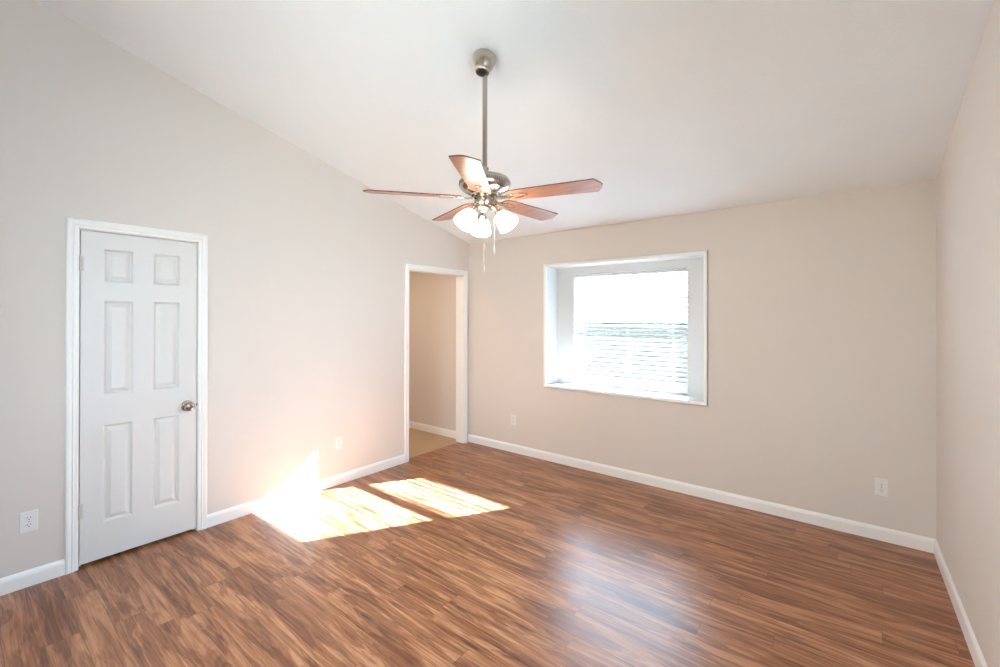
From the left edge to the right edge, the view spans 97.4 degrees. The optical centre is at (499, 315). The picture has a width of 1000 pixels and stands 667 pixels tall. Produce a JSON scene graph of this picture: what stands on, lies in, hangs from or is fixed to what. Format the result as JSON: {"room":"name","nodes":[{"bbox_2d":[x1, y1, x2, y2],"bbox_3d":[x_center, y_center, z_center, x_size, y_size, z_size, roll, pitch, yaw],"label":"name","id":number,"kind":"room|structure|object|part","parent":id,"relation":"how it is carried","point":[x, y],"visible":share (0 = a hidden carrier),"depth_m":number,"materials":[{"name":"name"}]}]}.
{"room":"empty bedroom","nodes":[
{"label":"empty bedroom","id":0,"kind":"room"},
{"bbox_2d":[0,0,468,577],"bbox_3d":[-1.920,-0.315,3.478,0.115,3.792,5.070,0,0,38],"label":"wall","id":1,"kind":"structure","parent":0,"point":[306,266],"depth_m":3.20,"materials":[{"name":"paint"}]},
{"bbox_2d":[20,509,37,533],"bbox_3d":[-2.643,1.156,2.463,0.008,0.115,0.070,0,0,38],"label":"wall outlet","id":2,"kind":"object","parent":1,"relation":"attached to","point":[28,520],"visible":1,"depth_m":2.46,"materials":[{"name":"white plastic"}]},
{"bbox_2d":[25,515,32,520],"bbox_3d":[-2.641,1.136,2.462,0.002,0.025,0.033,0,0,38],"label":"receptacle","id":3,"kind":"object","parent":2,"relation":"attached to","point":[27,517],"depth_m":2.46,"materials":[{"name":"white plastic"}]},
{"bbox_2d":[25,522,32,527],"bbox_3d":[-2.641,1.175,2.462,0.002,0.025,0.033,0,0,38],"label":"receptacle","id":4,"kind":"object","parent":2,"relation":"attached to","point":[27,524],"depth_m":2.46,"materials":[{"name":"white plastic"}]},
{"bbox_2d":[0,559,64,595],"bbox_3d":[-2.998,1.470,2.009,0.014,0.090,1.438,0,0,38],"label":"baseboard","id":5,"kind":"structure","parent":1,"relation":"attached to","point":[46,572],"depth_m":2.47,"materials":[{"name":"white paint"}]},
{"bbox_2d":[64,217,207,574],"bbox_3d":[-2.368,0.470,2.896,0.134,2.096,0.729,0,0,38],"label":"door frame","id":6,"kind":"structure","parent":1,"relation":"attached to","point":[72,289],"depth_m":2.62,"materials":[{"name":"white paint"}]},
{"bbox_2d":[78,230,197,564],"bbox_3d":[-2.318,0.492,2.856,0.102,2.009,0.629,0,0,38],"label":"door","id":7,"kind":"structure","parent":1,"relation":"in","point":[138,404],"depth_m":2.83,"materials":[{"name":"white paint"}]},
{"bbox_3d":[-2.149,0.627,3.034,0.058,0.064,0.064,0,0,38],"label":"knob","id":8,"kind":"part","parent":7,"relation":"part of","materials":[{"name":"silver metal"}]},
{"bbox_2d":[207,454,404,527],"bbox_3d":[-1.546,1.477,3.846,0.014,0.090,1.790,0,0,38],"label":"baseboard","id":9,"kind":"structure","parent":1,"relation":"attached to","point":[231,513],"depth_m":3.66,"materials":[{"name":"white paint"}]},
{"bbox_2d":[335,436,341,449],"bbox_3d":[-1.456,1.153,3.965,0.008,0.115,0.070,0,0,38],"label":"wall outlet","id":10,"kind":"object","parent":1,"relation":"attached to","point":[338,440],"visible":1,"depth_m":3.96,"materials":[{"name":"white plastic"}]},
{"bbox_2d":[404,264,467,462],"bbox_3d":[-0.743,0.494,4.967,0.153,2.065,0.948,0,0,38],"label":"door frame","id":11,"kind":"structure","parent":1,"relation":"attached to","point":[461,276],"depth_m":5.26,"materials":[{"name":"white paint"}]},
{"bbox_2d":[409,271,455,430],"bbox_3d":[-2.566,0.351,3.910,1.435,2.460,5.190,0,0,38],"label":"wall","id":12,"kind":"structure","parent":0,"point":[432,297],"depth_m":5.72,"materials":[{"name":"paint"}]},
{"bbox_2d":[409,421,455,438],"bbox_3d":[-0.998,1.484,5.812,1.335,0.090,0.014,0,0,38],"label":"baseboard","id":13,"kind":"structure","parent":12,"relation":"attached to","point":[415,425],"depth_m":5.71,"materials":[{"name":"white paint"}]},
{"bbox_2d":[0,428,974,666],"bbox_3d":[-0.848,1.550,2.547,5.620,0.060,4.950,0,0,38],"label":"floor","id":14,"kind":"structure","parent":0,"point":[468,554],"depth_m":2.45,"materials":[{"name":"brown wood"}]},
{"bbox_2d":[37,0,992,243],"bbox_3d":[-0.320,-1.558,2.142,4.055,1.409,5.190,0,0,38],"label":"ceiling","id":15,"kind":"structure","parent":0,"point":[675,107],"depth_m":2.54,"materials":[{"name":"paint"}]},
{"bbox_2d":[363,48,602,271],"bbox_3d":[-0.047,-0.834,2.419,1.210,1.182,1.182,0,0,38],"label":"ceiling fan","id":16,"kind":"object","parent":15,"relation":"hanging from","point":[486,187],"visible":1,"depth_m":2.33,"materials":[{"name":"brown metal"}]},
{"bbox_3d":[-0.458,-0.639,2.310,0.506,0.028,0.133,0,0,-12],"label":"blade","id":17,"kind":"part","parent":16,"relation":"part of","materials":[{"name":"brown wood"}]},
{"bbox_3d":[-0.276,-0.638,2.722,0.133,0.028,0.506,0,0,-30],"label":"blade","id":18,"kind":"part","parent":16,"relation":"part of","materials":[{"name":"brown wood"}]},
{"bbox_3d":[-0.180,-0.505,2.308,0.117,0.123,0.122,0,0,38],"label":"lamp shade","id":19,"kind":"part","parent":16,"relation":"part of","materials":[{"name":"white glass"}]},
{"bbox_3d":[-0.169,-0.519,2.316,0.053,0.071,0.066,0,0,38],"label":"bulb","id":20,"kind":"part","parent":16,"relation":"part of","materials":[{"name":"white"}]},
{"bbox_3d":[-0.122,-0.640,2.010,0.133,0.028,0.506,0,0,6],"label":"blade","id":21,"kind":"part","parent":16,"relation":"part of","materials":[{"name":"brown wood"}]},
{"bbox_3d":[-0.109,-0.504,2.521,0.120,0.123,0.118,0,0,38],"label":"lamp shade","id":22,"kind":"part","parent":16,"relation":"part of","materials":[{"name":"white glass"}]},
{"bbox_3d":[-0.030,-0.489,2.374,0.003,0.226,0.002,0,0,38],"label":"pull chain","id":23,"kind":"part","parent":16,"relation":"part of","materials":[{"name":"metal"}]},
{"bbox_3d":[0.041,-0.505,2.354,0.122,0.123,0.116,0,0,38],"label":"lamp shade","id":24,"kind":"part","parent":16,"relation":"part of","materials":[{"name":"white glass"}]},
{"bbox_3d":[0.172,-0.637,2.676,0.133,0.028,0.506,0,0,42],"label":"blade","id":25,"kind":"part","parent":16,"relation":"part of","materials":[{"name":"brown wood"}]},
{"bbox_3d":[0.267,-0.639,2.236,0.506,0.028,0.133,0,0,24],"label":"blade","id":26,"kind":"part","parent":16,"relation":"part of","materials":[{"name":"brown wood"}]},
{"bbox_2d":[469,179,935,538],"bbox_3d":[1.256,0.346,4.133,4.055,2.482,0.140,0,0,38],"label":"wall","id":27,"kind":"structure","parent":0,"point":[822,308],"depth_m":3.37,"materials":[{"name":"paint"}]},
{"bbox_2d":[511,415,515,425],"bbox_3d":[0.148,1.170,4.911,0.070,0.115,0.008,0,0,38],"label":"wall outlet","id":28,"kind":"object","parent":27,"relation":"attached to","point":[513,417],"visible":1,"depth_m":4.91,"materials":[{"name":"white plastic"}]},
{"bbox_2d":[543,250,707,405],"bbox_3d":[1.242,0.101,4.345,1.622,1.329,0.486,0,0,38],"label":"window","id":29,"kind":"structure","parent":27,"relation":"in","point":[561,307],"depth_m":4.40,"materials":[{"name":"white plastic"}]},
{"bbox_3d":[1.379,-0.207,4.512,1.169,0.632,0.030,0,0,38],"label":"sash","id":30,"kind":"part","parent":29,"relation":"part of","materials":[{"name":"white plastic"}]},
{"bbox_2d":[576,268,686,393],"bbox_3d":[1.277,0.142,4.390,1.143,1.160,0.068,0,0,38],"label":"window blind","id":31,"kind":"object","parent":29,"relation":"attached to","point":[682,270],"visible":0.88,"depth_m":4.35,"materials":[{"name":"white plastic"}]},
{"bbox_3d":[1.279,0.713,4.393,1.143,0.019,0.050,0,0,38],"label":"rail","id":32,"kind":"part","parent":31,"relation":"part of","materials":[{"name":"white plastic"}]},
{"bbox_3d":[1.358,0.400,4.485,1.169,0.652,0.030,0,0,38],"label":"sash","id":33,"kind":"part","parent":29,"relation":"part of","materials":[{"name":"white plastic"}]},
{"bbox_3d":[1.352,0.082,4.487,1.113,0.020,0.038,0,0,38],"label":"sash lock rail","id":34,"kind":"part","parent":29,"relation":"part of","materials":[{"name":"white plastic"}]},
{"bbox_2d":[468,434,935,552],"bbox_3d":[1.206,1.482,4.069,4.055,0.090,0.014,0,0,38],"label":"baseboard","id":35,"kind":"structure","parent":27,"relation":"attached to","point":[918,542],"depth_m":3.52,"materials":[{"name":"white paint"}]},
{"bbox_2d":[875,478,887,496],"bbox_3d":[2.590,1.166,2.981,0.070,0.115,0.008,0,0,38],"label":"wall outlet","id":36,"kind":"object","parent":27,"relation":"attached to","point":[881,485],"visible":1,"depth_m":2.98,"materials":[{"name":"white plastic"}]},
{"bbox_2d":[936,0,999,666],"bbox_3d":[1.351,-0.318,0.892,0.115,3.792,5.070,0,0,38],"label":"wall","id":37,"kind":"structure","parent":0,"point":[968,177],"depth_m":2.00,"materials":[{"name":"paint"}]},
{"bbox_2d":[934,540,987,666],"bbox_3d":[1.261,1.473,0.880,0.014,0.090,4.950,0,0,38],"label":"baseboard","id":38,"kind":"structure","parent":37,"relation":"attached to","point":[974,648],"depth_m":2.17,"materials":[{"name":"white paint"}]},
{"label":"outside","id":39,"kind":"structure","parent":0,"visible":0},
{"bbox_3d":[1.188,1.927,4.091,32.000,0.100,80.000,0,0,38],"label":"ground","id":40,"kind":"structure","parent":39,"visible":0},
{"bbox_2d":[584,322,686,386],"bbox_3d":[2.993,1.041,8.149,11.118,1.838,1.119,0,0,38],"label":"hedge","id":41,"kind":"object","parent":40,"relation":"on","point":[588,327],"visible":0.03,"depth_m":7.92,"materials":[{"name":"green plant"}]}
]}

